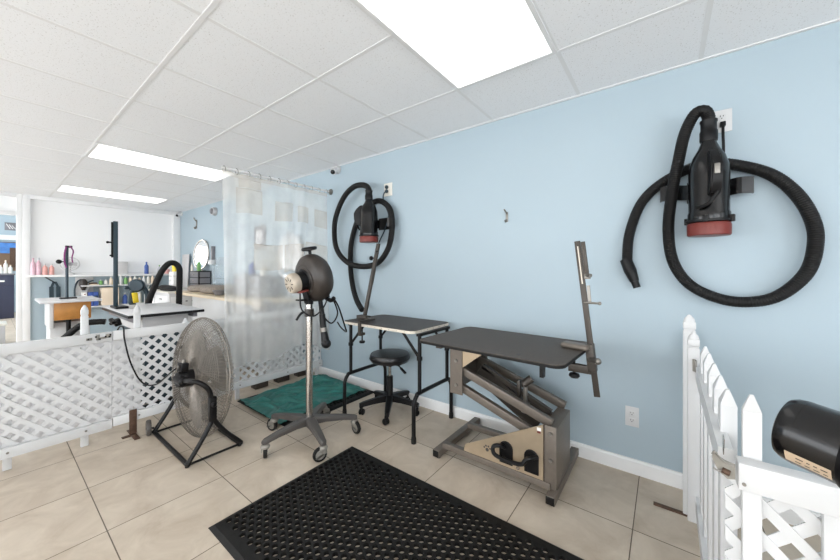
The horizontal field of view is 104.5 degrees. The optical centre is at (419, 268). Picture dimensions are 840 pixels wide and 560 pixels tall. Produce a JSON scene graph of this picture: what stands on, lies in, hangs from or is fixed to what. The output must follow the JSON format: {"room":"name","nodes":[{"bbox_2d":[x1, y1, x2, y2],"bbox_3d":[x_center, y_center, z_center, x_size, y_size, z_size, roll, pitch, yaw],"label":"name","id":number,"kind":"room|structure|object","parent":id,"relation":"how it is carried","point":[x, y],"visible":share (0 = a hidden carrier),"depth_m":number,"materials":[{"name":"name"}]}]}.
{"room":"pet grooming salon","nodes":[
{"label":"pet grooming salon","id":0,"kind":"room"},
{"bbox_2d":[0,215,15,311],"bbox_3d":[-12.258,-0.228,8.741,0.100,3.000,5.613,0,0,37],"label":"wall","id":1,"kind":"structure","parent":0,"point":[3,218],"depth_m":9.32,"materials":[{"name":"blue paint"}]},
{"bbox_2d":[0,242,15,270],"bbox_3d":[-12.232,-0.338,8.651,0.050,0.820,1.900,0,0,37],"label":"wall picture","id":2,"kind":"object","parent":1,"relation":"attached to","point":[7,249],"visible":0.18,"depth_m":9.28},
{"bbox_2d":[0,242,15,252],"bbox_3d":[-12.209,-0.578,8.652,0.005,0.300,1.830,0,0,37],"label":"print","id":3,"kind":"object","parent":2,"relation":"attached to","point":[5,247],"depth_m":9.27},
{"bbox_2d":[0,235,15,239],"bbox_3d":[-12.242,-0.878,8.596,0.100,0.140,2.200,0,0,37],"label":"wall shelf","id":4,"kind":"object","parent":1,"relation":"attached to","point":[2,237],"visible":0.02,"depth_m":9.24,"materials":[{"name":"white paint"}]},
{"bbox_2d":[5,222,15,230],"bbox_3d":[-11.737,-1.198,9.330,0.024,0.220,0.220,0,0,37],"label":"wall sign","id":5,"kind":"object","parent":1,"relation":"attached to","point":[8,226],"visible":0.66,"depth_m":9.32,"materials":[{"name":"grey plastic"}]},
{"bbox_2d":[30,275,168,340],"bbox_3d":[-5.694,0.707,5.987,0.100,1.130,2.113,0,0,37],"label":"wall","id":6,"kind":"structure","parent":0,"point":[39,286],"depth_m":5.46,"materials":[{"name":"blue paint"}]},
{"bbox_2d":[45,277,60,297],"bbox_3d":[-6.045,0.493,5.354,0.053,0.718,0.180,0,0,44],"label":"spray bottles","id":7,"kind":"object","parent":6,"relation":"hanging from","point":[51,288],"visible":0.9,"depth_m":5.36,"materials":[{"name":"black plastic"}]},
{"bbox_2d":[74,277,93,296],"bbox_3d":[-5.809,0.322,5.626,0.149,0.340,0.244,0,0,37],"label":"dryer","id":8,"kind":"object","parent":6,"relation":"attached to","point":[78,289],"visible":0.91,"depth_m":5.61,"materials":[{"name":"white plastic"}]},
{"bbox_2d":[26,274,168,276],"bbox_3d":[-5.604,0.124,5.924,0.160,0.035,2.000,0,0,37],"label":"shelf","id":9,"kind":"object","parent":6,"relation":"on","point":[79,275],"depth_m":5.62,"materials":[{"name":"white paint"}]},
{"bbox_2d":[30,258,35,274],"bbox_3d":[-6.147,-0.029,5.169,0.054,0.270,0.054,0,0,37],"label":"bottle","id":10,"kind":"object","parent":9,"relation":"on","point":[32,265],"visible":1,"depth_m":5.15,"materials":[{"name":"pink plastic"}]},
{"bbox_2d":[36,258,40,274],"bbox_3d":[-6.113,-0.032,5.215,0.054,0.275,0.054,0,0,37],"label":"bottle","id":11,"kind":"object","parent":9,"relation":"on","point":[38,264],"visible":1,"depth_m":5.20,"materials":[{"name":"pink plastic"}]},
{"bbox_2d":[42,264,47,274],"bbox_3d":[-6.073,0.016,5.267,0.060,0.180,0.060,0,0,37],"label":"bottle","id":12,"kind":"object","parent":9,"relation":"on","point":[44,268],"visible":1,"depth_m":5.25,"materials":[{"name":"pink plastic"}]},
{"bbox_2d":[49,264,53,274],"bbox_3d":[-6.030,0.016,5.325,0.060,0.180,0.060,0,0,37],"label":"bottle","id":13,"kind":"object","parent":9,"relation":"on","point":[51,268],"visible":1,"depth_m":5.31,"materials":[{"name":"pink plastic"}]},
{"bbox_2d":[59,257,79,274],"bbox_3d":[-5.880,-0.043,5.462,0.123,0.298,0.235,0,0,37],"label":"fan","id":14,"kind":"object","parent":9,"relation":"on","point":[73,264],"visible":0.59,"depth_m":5.46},
{"bbox_2d":[118,262,127,273],"bbox_3d":[-5.507,-0.009,6.027,0.070,0.229,0.140,0,0,37],"label":"box","id":15,"kind":"object","parent":9,"relation":"on","point":[122,266],"visible":0.76,"depth_m":6.00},
{"bbox_2d":[144,262,148,273],"bbox_3d":[-5.283,-0.009,6.283,0.068,0.230,0.068,0,0,37],"label":"bottle","id":16,"kind":"object","parent":9,"relation":"on","point":[146,267],"visible":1,"depth_m":6.26,"materials":[{"name":"plastic"}]},
{"bbox_2d":[22,194,179,341],"bbox_3d":[-5.682,0.052,5.994,0.150,2.440,2.088,0,0,37],"label":"wall","id":17,"kind":"structure","parent":6,"relation":"in","point":[49,224],"depth_m":5.77,"materials":[{"name":"white paint"}]},
{"bbox_2d":[80,283,151,291],"bbox_3d":[-5.484,0.362,5.965,0.260,0.140,1.030,0,0,37],"label":"wall shelf","id":18,"kind":"object","parent":6,"relation":"attached to","point":[147,284],"visible":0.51,"depth_m":5.73,"materials":[{"name":"white plastic"}]},
{"bbox_2d":[91,302,143,307],"bbox_3d":[-5.484,0.722,5.965,0.260,0.140,1.030,0,0,37],"label":"wall shelf","id":19,"kind":"object","parent":6,"relation":"attached to","point":[142,302],"visible":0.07,"depth_m":5.74,"materials":[{"name":"white plastic"}]},
{"bbox_2d":[87,292,92,305],"bbox_3d":[-5.712,0.531,5.630,0.142,0.239,0.060,0,0,37],"label":"carton","id":20,"kind":"object","parent":19,"relation":"on","point":[88,293],"visible":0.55,"depth_m":5.59,"materials":[{"name":"cardboard"}]},
{"bbox_2d":[93,292,97,305],"bbox_3d":[-5.673,0.531,5.681,0.142,0.239,0.060,0,0,37],"label":"carton","id":21,"kind":"object","parent":19,"relation":"on","point":[95,294],"visible":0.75,"depth_m":5.63,"materials":[{"name":"cardboard"}]},
{"bbox_2d":[99,287,118,305],"bbox_3d":[-5.569,0.496,5.829,0.190,0.309,0.230,0,0,37],"label":"box","id":22,"kind":"object","parent":19,"relation":"on","point":[105,293],"visible":0.76,"depth_m":5.74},
{"bbox_2d":[122,293,126,303],"bbox_3d":[-5.451,0.551,6.010,0.070,0.200,0.070,0,0,37],"label":"bottle","id":23,"kind":"object","parent":19,"relation":"on","point":[124,298],"visible":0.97,"depth_m":5.99,"materials":[{"name":"plastic"}]},
{"bbox_2d":[137,292,141,302],"bbox_3d":[-5.331,0.521,6.169,0.080,0.260,0.080,0,0,37],"label":"bottle","id":24,"kind":"object","parent":19,"relation":"on","point":[139,293],"visible":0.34,"depth_m":6.16,"materials":[{"name":"white plastic"}]},
{"bbox_2d":[0,312,820,559],"bbox_3d":[-5.189,1.312,3.416,17.800,0.080,5.813,0,0,37],"label":"floor","id":25,"kind":"structure","parent":0,"point":[113,497],"depth_m":1.85,"materials":[{"name":"beige tile"}]},
{"bbox_2d":[0,321,6,343],"bbox_3d":[-7.086,1.087,5.344,0.390,0.370,0.370,0,0,37],"label":"storage bin","id":26,"kind":"object","parent":25,"relation":"on","point":[2,323],"visible":0.9,"depth_m":5.35,"materials":[{"name":"white plastic"}]},
{"bbox_2d":[0,273,14,318],"bbox_3d":[-11.224,0.702,7.704,0.680,1.140,2.040,0,0,37],"label":"cabinet","id":27,"kind":"object","parent":25,"relation":"on","point":[6,279],"depth_m":8.23,"materials":[{"name":"blue wood"}]},
{"bbox_2d":[3,260,7,272],"bbox_3d":[-10.620,-0.039,8.338,0.070,0.340,0.070,0,0,37],"label":"bottle","id":28,"kind":"object","parent":27,"relation":"on","point":[5,266],"visible":0.94,"depth_m":8.32,"materials":[{"name":"white plastic"}]},
{"bbox_2d":[8,265,12,272],"bbox_3d":[-10.575,0.021,8.398,0.070,0.220,0.070,0,0,37],"label":"bottle","id":29,"kind":"object","parent":27,"relation":"on","point":[10,269],"visible":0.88,"depth_m":8.38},
{"bbox_2d":[0,305,132,470],"bbox_3d":[-2.612,0.767,2.030,0.114,1.010,1.340,0,0,37],"label":"lattice fence","id":30,"kind":"object","parent":25,"relation":"on","point":[53,391],"visible":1,"depth_m":2.21,"materials":[{"name":"white plastic"}]},
{"bbox_2d":[35,296,101,338],"bbox_3d":[-4.209,0.817,3.894,0.690,0.910,0.485,0,0,37],"label":"table","id":31,"kind":"object","parent":25,"relation":"on","point":[61,315],"visible":0.53,"depth_m":3.72,"materials":[{"name":"grey laminate"}]},
{"bbox_2d":[56,246,76,298],"bbox_3d":[-4.216,0.045,3.877,0.100,0.633,0.171,0,0,37],"label":"post","id":32,"kind":"object","parent":31,"relation":"on","point":[66,250],"visible":1,"depth_m":3.87,"materials":[{"name":"black metal"}]},
{"bbox_2d":[61,319,105,336],"bbox_3d":[-2.982,0.846,2.761,0.460,0.798,0.076,0,0,-35],"label":"hose","id":33,"kind":"object","parent":25,"relation":"on","point":[76,328],"visible":0.23,"depth_m":2.79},
{"bbox_2d":[121,409,139,439],"bbox_3d":[-2.204,1.177,2.468,0.230,0.190,0.090,0,0,37],"label":"metal bracket","id":34,"kind":"object","parent":25,"relation":"on","point":[132,431],"visible":1,"depth_m":2.48,"materials":[{"name":"metal"}]},
{"bbox_2d":[124,279,148,304],"bbox_3d":[-3.317,0.690,3.820,0.233,1.125,0.112,0,0,-36],"label":"blower","id":35,"kind":"object","parent":25,"relation":"on","point":[136,285],"visible":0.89,"depth_m":3.77,"materials":[{"name":"plastic"}]},
{"bbox_2d":[102,302,203,407],"bbox_3d":[-2.734,0.837,3.318,1.048,0.870,0.578,0,0,37],"label":"table","id":36,"kind":"object","parent":25,"relation":"on","point":[152,314],"visible":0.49,"depth_m":3.09,"materials":[{"name":"grey laminate"}]},
{"bbox_2d":[109,318,121,326],"bbox_3d":[-2.720,0.482,2.907,0.118,0.085,0.094,0,0,37],"label":"clamp fitting","id":37,"kind":"object","parent":36,"relation":"attached to","point":[116,322],"visible":1,"depth_m":2.88,"materials":[{"name":"black plastic"}]},
{"bbox_2d":[106,221,128,308],"bbox_3d":[-3.065,-0.036,3.278,0.240,0.874,0.152,0,0,37],"label":"post","id":38,"kind":"object","parent":36,"relation":"on","point":[114,225],"visible":1,"depth_m":3.26,"materials":[{"name":"black metal"}]},
{"bbox_2d":[145,260,182,304],"bbox_3d":[-3.082,0.586,3.886,0.090,1.373,0.430,0,0,37],"label":"hose","id":39,"kind":"object","parent":25,"relation":"on","point":[179,270],"visible":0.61,"depth_m":3.92,"materials":[{"name":"black plastic"}]},
{"bbox_2d":[144,287,191,331],"bbox_3d":[-4.489,0.830,5.991,1.460,0.885,0.651,0,0,37],"label":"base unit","id":40,"kind":"object","parent":25,"relation":"on","point":[160,296],"visible":0.2,"depth_m":5.50,"materials":[{"name":"white wood"}]},
{"bbox_2d":[157,285,175,290],"bbox_3d":[-4.424,0.338,5.676,0.812,0.094,0.177,0,0,37],"label":"coiled hose","id":41,"kind":"object","parent":40,"relation":"on","point":[161,287],"visible":0.94,"depth_m":5.56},
{"bbox_2d":[182,254,189,287],"bbox_3d":[-4.666,0.052,6.470,0.340,0.660,0.043,0,0,37],"label":"board","id":42,"kind":"object","parent":40,"relation":"on","point":[185,258],"visible":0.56,"depth_m":6.43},
{"bbox_2d":[190,271,210,284],"bbox_3d":[-3.956,0.216,5.845,0.406,0.340,0.223,0,0,37],"label":"drawer organizer","id":43,"kind":"object","parent":40,"relation":"on","point":[196,277],"visible":0.77,"depth_m":5.74,"materials":[{"name":"black plastic"}]},
{"bbox_2d":[197,260,200,270],"bbox_3d":[-3.877,-0.050,5.706,0.060,0.190,0.060,0,0,37],"label":"bottle","id":44,"kind":"object","parent":43,"relation":"on","point":[198,263],"visible":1,"depth_m":5.69,"materials":[{"name":"green plastic"}]},
{"bbox_2d":[193,239,209,270],"bbox_3d":[-3.956,-0.241,5.884,0.280,0.571,0.161,0,0,-22],"label":"oval mirror","id":45,"kind":"object","parent":43,"relation":"on","point":[201,252],"visible":0.84,"depth_m":5.88,"materials":[{"name":"silver metal"}]},
{"bbox_3d":[-4.438,0.347,5.909,0.240,0.078,0.140,0,0,37],"label":"carton","id":46,"kind":"object","parent":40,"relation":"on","visible":0},
{"bbox_3d":[-4.438,0.265,5.909,0.240,0.078,0.140,0,0,37],"label":"carton","id":47,"kind":"object","parent":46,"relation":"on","visible":0},
{"bbox_2d":[169,276,175,280],"bbox_3d":[-4.438,0.183,5.909,0.240,0.078,0.140,0,0,37],"label":"carton","id":48,"kind":"object","parent":47,"relation":"on","point":[171,278],"visible":0.51,"depth_m":5.81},
{"bbox_2d":[112,305,227,426],"bbox_3d":[-2.057,0.735,2.744,0.076,0.895,0.796,0,0,37],"label":"lattice fence","id":49,"kind":"object","parent":25,"relation":"on","point":[134,335],"visible":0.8,"depth_m":2.57,"materials":[{"name":"white plastic"}]},
{"bbox_2d":[117,317,242,467],"bbox_3d":[-1.806,0.823,2.411,1.071,0.898,0.596,0,0,37],"label":"floor fan","id":50,"kind":"object","parent":25,"relation":"on","point":[197,365],"depth_m":2.35,"materials":[{"name":"silver metal"}]},
{"bbox_2d":[177,359,188,371],"bbox_3d":[-1.719,0.705,2.352,0.072,0.092,0.067,0,0,37],"label":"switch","id":51,"kind":"object","parent":50,"relation":"attached to","point":[183,366],"depth_m":2.34,"materials":[{"name":"metal"}]},
{"bbox_2d":[171,319,228,437],"bbox_3d":[-1.666,0.809,2.431,0.868,0.865,0.116,0,0,33],"label":"grille","id":52,"kind":"object","parent":50,"relation":"attached to","point":[201,365],"depth_m":2.36,"materials":[{"name":"silver metal"}]},
{"bbox_2d":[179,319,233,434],"bbox_3d":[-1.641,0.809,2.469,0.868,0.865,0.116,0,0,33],"label":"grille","id":53,"kind":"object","parent":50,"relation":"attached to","point":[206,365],"depth_m":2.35,"materials":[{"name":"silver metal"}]},
{"bbox_2d":[175,290,302,373],"bbox_3d":[-2.764,0.822,4.699,2.830,0.900,0.640,0,0,37],"label":"countertop","id":54,"kind":"structure","parent":25,"relation":"on","point":[214,306],"depth_m":4.14,"materials":[{"name":"beige laminate"}]},
{"bbox_2d":[187,284,214,291],"bbox_3d":[-3.503,0.321,5.305,0.540,0.100,0.440,0,0,37],"label":"cushion","id":55,"kind":"object","parent":54,"relation":"on","point":[193,288],"visible":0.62,"depth_m":5.11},
{"bbox_2d":[200,285,233,293],"bbox_3d":[-3.006,0.316,4.918,0.660,0.110,0.480,0,0,37],"label":"cushion","id":56,"kind":"object","parent":54,"relation":"on","point":[207,289],"visible":0.73,"depth_m":4.71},
{"bbox_2d":[212,290,225,294],"bbox_3d":[-2.775,0.337,4.494,0.170,0.070,0.170,0,0,37],"label":"bowl","id":57,"kind":"object","parent":54,"relation":"on","point":[216,292],"visible":0.91,"depth_m":4.44,"materials":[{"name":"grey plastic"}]},
{"bbox_2d":[234,274,259,295],"bbox_3d":[-2.375,0.226,4.504,0.386,0.290,0.263,0,0,37],"label":"drawer organizer","id":58,"kind":"object","parent":54,"relation":"on","point":[240,280],"visible":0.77,"depth_m":4.40,"materials":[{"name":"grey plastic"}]},
{"bbox_2d":[249,260,255,273],"bbox_3d":[-2.289,-0.015,4.441,0.080,0.190,0.080,0,0,37],"label":"bottle","id":59,"kind":"object","parent":58,"relation":"on","point":[252,267],"visible":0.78,"depth_m":4.41,"materials":[{"name":"plastic"}]},
{"bbox_2d":[248,276,276,297],"bbox_3d":[-2.083,0.236,4.284,0.296,0.270,0.263,0,0,37],"label":"drawer organizer","id":60,"kind":"object","parent":54,"relation":"on","point":[258,286],"visible":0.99,"depth_m":4.20,"materials":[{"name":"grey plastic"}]},
{"bbox_2d":[260,264,266,275],"bbox_3d":[-2.049,0.025,4.260,0.080,0.150,0.080,0,0,37],"label":"bottle","id":61,"kind":"object","parent":60,"relation":"on","point":[263,270],"visible":0.99,"depth_m":4.23,"materials":[{"name":"white plastic"}]},
{"bbox_2d":[277,233,301,298],"bbox_3d":[-1.638,-0.035,4.075,0.300,0.812,0.160,0,0,-19],"label":"oval mirror","id":62,"kind":"object","parent":54,"relation":"on","point":[289,252],"visible":0.76,"depth_m":4.07,"materials":[{"name":"white paint"}]},
{"bbox_2d":[251,381,267,389],"bbox_3d":[-1.719,1.237,3.486,0.100,0.070,0.140,0,0,37],"label":"block","id":63,"kind":"object","parent":25,"relation":"on","point":[263,384],"visible":0.51,"depth_m":3.44,"materials":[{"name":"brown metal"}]},
{"bbox_2d":[227,306,322,399],"bbox_3d":[-1.501,0.862,3.482,0.076,0.820,1.044,0,0,37],"label":"lattice fence","id":64,"kind":"object","parent":25,"relation":"on","point":[238,320],"visible":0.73,"depth_m":3.38,"materials":[{"name":"white plastic"}]},
{"bbox_2d":[252,299,304,336],"bbox_3d":[-1.550,0.553,3.655,0.214,0.457,0.675,0,0,37],"label":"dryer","id":65,"kind":"object","parent":64,"relation":"attached to","point":[260,306],"visible":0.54,"depth_m":3.43,"materials":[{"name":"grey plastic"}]},
{"bbox_2d":[274,375,288,382],"bbox_3d":[-1.568,1.237,3.685,0.100,0.070,0.140,0,0,37],"label":"block","id":66,"kind":"object","parent":25,"relation":"on","point":[284,378],"visible":0.51,"depth_m":3.64,"materials":[{"name":"brown metal"}]},
{"bbox_2d":[294,370,305,376],"bbox_3d":[-1.418,1.237,3.885,0.100,0.070,0.140,0,0,37],"label":"block","id":67,"kind":"object","parent":25,"relation":"on","point":[302,373],"visible":0.37,"depth_m":3.83,"materials":[{"name":"brown metal"}]},
{"bbox_2d":[237,387,373,425],"bbox_3d":[-1.103,1.263,3.222,0.900,0.018,0.960,0,0,37],"label":"rubber mat","id":68,"kind":"object","parent":25,"relation":"on","point":[336,404],"visible":0.07,"depth_m":3.08,"materials":[{"name":"rubber"}]},
{"bbox_2d":[240,374,365,423],"bbox_3d":[-1.131,1.217,3.199,0.781,0.067,0.959,0,0,37],"label":"sheet","id":69,"kind":"object","parent":68,"relation":"on","point":[288,398],"visible":0.85,"depth_m":3.13,"materials":[{"name":"fabric"}]},
{"bbox_2d":[260,246,360,461],"bbox_3d":[-0.810,0.552,2.416,0.700,1.438,0.684,0,0,-32],"label":"dryer","id":70,"kind":"object","parent":25,"relation":"on","point":[312,277],"visible":1,"depth_m":2.37,"materials":[{"name":"grey plastic"}]},
{"bbox_2d":[358,348,418,424],"bbox_3d":[-0.254,1.008,2.912,0.528,0.527,0.508,0,0,37],"label":"stool","id":71,"kind":"object","parent":25,"relation":"on","point":[389,357],"visible":0.91,"depth_m":2.82,"materials":[{"name":"black plastic"}]},
{"bbox_2d":[208,446,583,559],"bbox_3d":[-0.153,1.263,1.500,1.524,0.018,0.918,0,0,37],"label":"rubber mat","id":72,"kind":"object","parent":25,"relation":"on","point":[352,460],"visible":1,"depth_m":1.61,"materials":[{"name":"rubber"}]},
{"bbox_2d":[342,314,452,444],"bbox_3d":[-0.208,0.867,2.812,0.839,0.810,0.549,0,0,37],"label":"folding table","id":73,"kind":"object","parent":25,"relation":"on","point":[408,325],"visible":0.81,"depth_m":2.71,"materials":[{"name":"black plastic"}]},
{"bbox_2d":[356,243,379,342],"bbox_3d":[-0.447,0.198,2.876,0.216,0.858,0.320,0,0,-13],"label":"post","id":74,"kind":"object","parent":73,"relation":"attached to","point":[364,317],"visible":0.99,"depth_m":2.97,"materials":[{"name":"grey metal"}]},
{"bbox_2d":[420,327,586,506],"bbox_3d":[0.563,0.861,2.078,0.918,0.821,0.821,0,0,37],"label":"table","id":75,"kind":"object","parent":25,"relation":"on","point":[542,456],"visible":1,"depth_m":1.96,"materials":[{"name":"metal"}]},
{"bbox_2d":[561,241,601,396],"bbox_3d":[0.906,0.275,1.812,0.093,0.858,0.215,0,0,-41],"label":"post","id":76,"kind":"object","parent":75,"relation":"attached to","point":[591,368],"visible":0.95,"depth_m":1.80,"materials":[{"name":"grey metal"}]},
{"bbox_2d":[653,501,686,516],"bbox_3d":[1.332,1.192,1.706,0.175,0.160,0.028,0,0,37],"label":"strap","id":77,"kind":"object","parent":25,"relation":"on","point":[674,510],"visible":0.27,"depth_m":1.71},
{"bbox_2d":[683,315,695,514],"bbox_3d":[1.454,0.755,1.759,0.058,1.034,0.240,0,0,37],"label":"fence post","id":78,"kind":"object","parent":25,"relation":"on","point":[689,324],"visible":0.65,"depth_m":1.68,"materials":[{"name":"white plastic"}]},
{"bbox_2d":[687,331,737,559],"bbox_3d":[1.083,0.776,1.228,0.075,0.932,0.935,0,0,37],"label":"gate","id":79,"kind":"object","parent":25,"relation":"on","point":[712,410],"visible":1,"depth_m":1.23,"materials":[{"name":"white plastic"}]},
{"bbox_2d":[711,434,734,479],"bbox_3d":[0.765,0.471,0.811,0.065,0.090,0.040,0,0,-28],"label":"latch","id":80,"kind":"object","parent":79,"relation":"attached to","point":[726,468],"visible":1,"depth_m":0.80,"materials":[{"name":"white metal"}]},
{"bbox_2d":[725,394,839,559],"bbox_3d":[1.288,0.784,0.442,1.275,0.935,0.072,0,0,37],"label":"lattice fence","id":81,"kind":"object","parent":25,"relation":"on","point":[801,492],"visible":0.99,"depth_m":0.78,"materials":[{"name":"white plastic"}]},
{"bbox_2d":[771,399,839,487],"bbox_3d":[0.776,0.758,0.464,0.562,1.026,0.552,0,0,-33],"label":"dryer","id":82,"kind":"object","parent":81,"relation":"on","point":[805,434],"visible":1,"depth_m":0.56,"materials":[{"name":"black plastic"}]},
{"bbox_2d":[795,458,827,476],"bbox_3d":[0.672,0.342,0.559,0.006,0.014,0.039,0,0,-22],"label":"print","id":83,"kind":"object","parent":82,"relation":"on","point":[817,467],"depth_m":0.56},
{"bbox_2d":[0,0,839,211],"bbox_3d":[-2.433,-1.208,1.340,10.900,0.080,5.813,0,0,37],"label":"ceiling","id":84,"kind":"structure","parent":0,"point":[316,36],"depth_m":1.97,"materials":[{"name":"white tile"}]},
{"bbox_2d":[55,184,169,203],"bbox_3d":[-4.851,-1.163,5.185,0.622,0.008,1.244,0,0,37],"label":"recessed light","id":85,"kind":"object","parent":84,"relation":"in","point":[61,188],"visible":1,"depth_m":5.12,"materials":[{"name":"paint"}]},
{"bbox_2d":[84,142,237,181],"bbox_3d":[-2.863,-1.163,3.688,0.622,0.008,1.244,0,0,37],"label":"recessed light","id":86,"kind":"object","parent":84,"relation":"in","point":[100,151],"visible":0.97,"depth_m":3.57,"materials":[{"name":"paint"}]},
{"bbox_2d":[0,0,839,211],"bbox_3d":[-2.433,-1.166,1.340,10.700,0.006,5.613,0,0,37],"label":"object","id":87,"kind":"structure","parent":84,"relation":"attached to","point":[214,3],"depth_m":2.06,"materials":[{"name":"paint"}]},
{"bbox_2d":[351,0,556,90],"bbox_3d":[0.118,-1.163,1.443,0.622,0.008,1.244,0,0,37],"label":"recessed light","id":88,"kind":"object","parent":84,"relation":"in","point":[467,43],"visible":1,"depth_m":1.60,"materials":[{"name":"paint"}]},
{"bbox_2d":[180,21,839,513],"bbox_3d":[-0.715,0.052,3.622,10.900,2.440,0.100,0,0,37],"label":"wall","id":89,"kind":"structure","parent":0,"point":[564,173],"depth_m":2.11,"materials":[{"name":"blue paint"}]},
{"bbox_2d":[208,246,215,263],"bbox_3d":[-3.661,-0.228,5.727,0.140,0.320,0.083,0,0,37],"label":"wall holder","id":90,"kind":"object","parent":89,"relation":"attached to","point":[212,261],"visible":1,"depth_m":5.71,"materials":[{"name":"grey plastic"}]},
{"bbox_2d":[208,260,215,263],"bbox_3d":[-3.661,-0.108,5.727,0.140,0.080,0.083,0,0,37],"label":"tray","id":91,"kind":"object","parent":90,"relation":"on","point":[209,261],"depth_m":5.69,"materials":[{"name":"white plastic"}]},
{"bbox_2d":[210,207,216,215],"bbox_3d":[-3.622,-0.998,5.696,0.140,0.140,0.083,0,0,37],"label":"wall speaker","id":92,"kind":"object","parent":89,"relation":"attached to","point":[213,211],"visible":1,"depth_m":5.67,"materials":[{"name":"grey plastic"}]},
{"bbox_2d":[254,225,265,248],"bbox_3d":[-2.357,-0.458,4.782,0.320,0.340,0.022,0,0,37],"label":"picture frame","id":93,"kind":"object","parent":89,"relation":"attached to","point":[259,231],"visible":1,"depth_m":4.75,"materials":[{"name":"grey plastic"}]},
{"bbox_2d":[256,230,262,243],"bbox_3d":[-2.363,-0.458,4.775,0.200,0.200,0.004,0,0,37],"label":"print","id":94,"kind":"object","parent":93,"relation":"attached to","point":[259,233],"depth_m":4.76},
{"bbox_2d":[221,166,332,194],"bbox_3d":[-1.393,-0.893,3.336,0.070,0.069,1.172,0,0,37],"label":"curtain rod","id":95,"kind":"object","parent":89,"relation":"attached to","point":[330,191],"visible":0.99,"depth_m":3.26,"materials":[{"name":"white paint"}]},
{"bbox_2d":[222,167,327,193],"bbox_3d":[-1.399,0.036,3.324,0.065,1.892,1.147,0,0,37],"label":"curtain rings","id":96,"kind":"object","parent":95,"relation":"hanging from","point":[225,167],"visible":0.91,"depth_m":3.28,"materials":[{"name":"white plastic"}]},
{"bbox_2d":[330,166,340,174],"bbox_3d":[-0.967,-1.111,3.677,0.090,0.114,0.113,0,0,37],"label":"security camera","id":97,"kind":"object","parent":89,"relation":"attached to","point":[336,169],"visible":1,"depth_m":3.66,"materials":[{"name":"white plastic"}]},
{"bbox_2d":[378,218,388,229],"bbox_3d":[-0.388,-0.448,3.258,0.316,0.120,0.088,0,0,37],"label":"wall bracket","id":98,"kind":"object","parent":89,"relation":"attached to","point":[382,222],"depth_m":3.28,"materials":[{"name":"black plastic"}]},
{"bbox_2d":[332,182,394,311],"bbox_3d":[-0.639,-0.212,3.328,0.895,1.313,0.275,0,0,37],"label":"dryer","id":99,"kind":"object","parent":98,"relation":"hanging from","point":[365,216],"visible":0.98,"depth_m":3.19,"materials":[{"name":"black plastic"}]},
{"bbox_2d":[378,185,388,242],"bbox_3d":[-0.444,-0.242,3.316,0.312,1.171,0.050,0,0,37],"label":"power cord","id":100,"kind":"object","parent":89,"relation":"attached to","point":[386,186],"visible":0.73,"depth_m":3.23,"materials":[{"name":"plastic"}]},
{"bbox_2d":[384,182,391,196],"bbox_3d":[-0.320,-0.788,3.256,0.110,0.130,0.010,0,0,37],"label":"wall outlet","id":101,"kind":"object","parent":89,"relation":"attached to","point":[389,185],"visible":0.83,"depth_m":3.25,"materials":[{"name":"white plastic"}]},
{"bbox_2d":[503,209,507,222],"bbox_3d":[0.656,-0.402,2.492,0.020,0.102,0.054,0,0,37],"label":"wall hook","id":102,"kind":"object","parent":89,"relation":"attached to","point":[506,220],"visible":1,"depth_m":2.50,"materials":[{"name":"metal"}]},
{"bbox_2d":[313,366,820,524],"bbox_3d":[-0.749,1.227,3.576,10.700,0.090,0.014,0,0,37],"label":"baseboard","id":103,"kind":"structure","parent":89,"relation":"attached to","point":[653,472],"depth_m":2.15,"materials":[{"name":"white paint"}]},
{"bbox_2d":[625,405,638,427],"bbox_3d":[1.318,0.922,2.022,0.072,0.122,0.010,0,0,37],"label":"wall outlet","id":104,"kind":"object","parent":89,"relation":"attached to","point":[631,413],"visible":1,"depth_m":2.02,"materials":[{"name":"white plastic"}]},
{"bbox_2d":[629,410,634,415],"bbox_3d":[1.317,0.900,2.020,0.034,0.030,0.004,0,0,37],"label":"socket","id":105,"kind":"object","parent":104,"relation":"attached to","point":[631,412],"depth_m":2.02,"materials":[{"name":"white plastic"}]},
{"bbox_2d":[660,176,753,203],"bbox_3d":[1.561,-0.428,1.790,0.386,0.120,0.088,0,0,37],"label":"wall bracket","id":106,"kind":"object","parent":89,"relation":"attached to","point":[745,184],"depth_m":1.69,"materials":[{"name":"black metal"}]},
{"bbox_2d":[620,105,824,307],"bbox_3d":[1.505,-0.328,1.693,0.814,1.060,0.296,0,0,37],"label":"dryer","id":107,"kind":"object","parent":106,"relation":"hanging from","point":[708,172],"visible":0.99,"depth_m":1.66,"materials":[{"name":"black plastic"}]},
{"bbox_2d":[714,163,719,172],"bbox_3d":[1.432,-0.483,1.567,0.022,0.050,0.008,0,0,29],"label":"switch","id":108,"kind":"object","parent":107,"relation":"attached to","point":[716,165],"depth_m":1.56,"materials":[{"name":"plastic"}]},
{"bbox_2d":[715,108,731,132],"bbox_3d":[1.646,-0.803,1.775,0.084,0.122,0.010,0,0,37],"label":"wall outlet","id":109,"kind":"object","parent":89,"relation":"attached to","point":[726,114],"visible":0.62,"depth_m":1.76,"materials":[{"name":"white plastic"}]},
{"bbox_2d":[718,113,725,119],"bbox_3d":[1.645,-0.825,1.773,0.034,0.030,0.004,0,0,37],"label":"socket","id":110,"kind":"object","parent":109,"relation":"attached to","point":[721,116],"depth_m":1.77,"materials":[{"name":"white plastic"}]},
{"bbox_2d":[719,121,725,151],"bbox_3d":[1.633,-0.643,1.757,0.027,0.296,0.036,0,0,37],"label":"power cord","id":111,"kind":"object","parent":109,"relation":"attached to","point":[722,124],"visible":0.61,"depth_m":1.75,"materials":[{"name":"black plastic"}]},
{"bbox_3d":[-7.689,0.052,3.338,0.100,2.440,2.480,0,0,37],"label":"wall","id":112,"kind":"structure","parent":0,"visible":0},
{"bbox_2d":[0,192,21,341],"bbox_3d":[-6.630,0.052,4.728,0.120,2.440,1.075,0,0,37],"label":"door frame","id":113,"kind":"structure","parent":112,"relation":"in","point":[10,203],"depth_m":5.09,"materials":[{"name":"white paint"}]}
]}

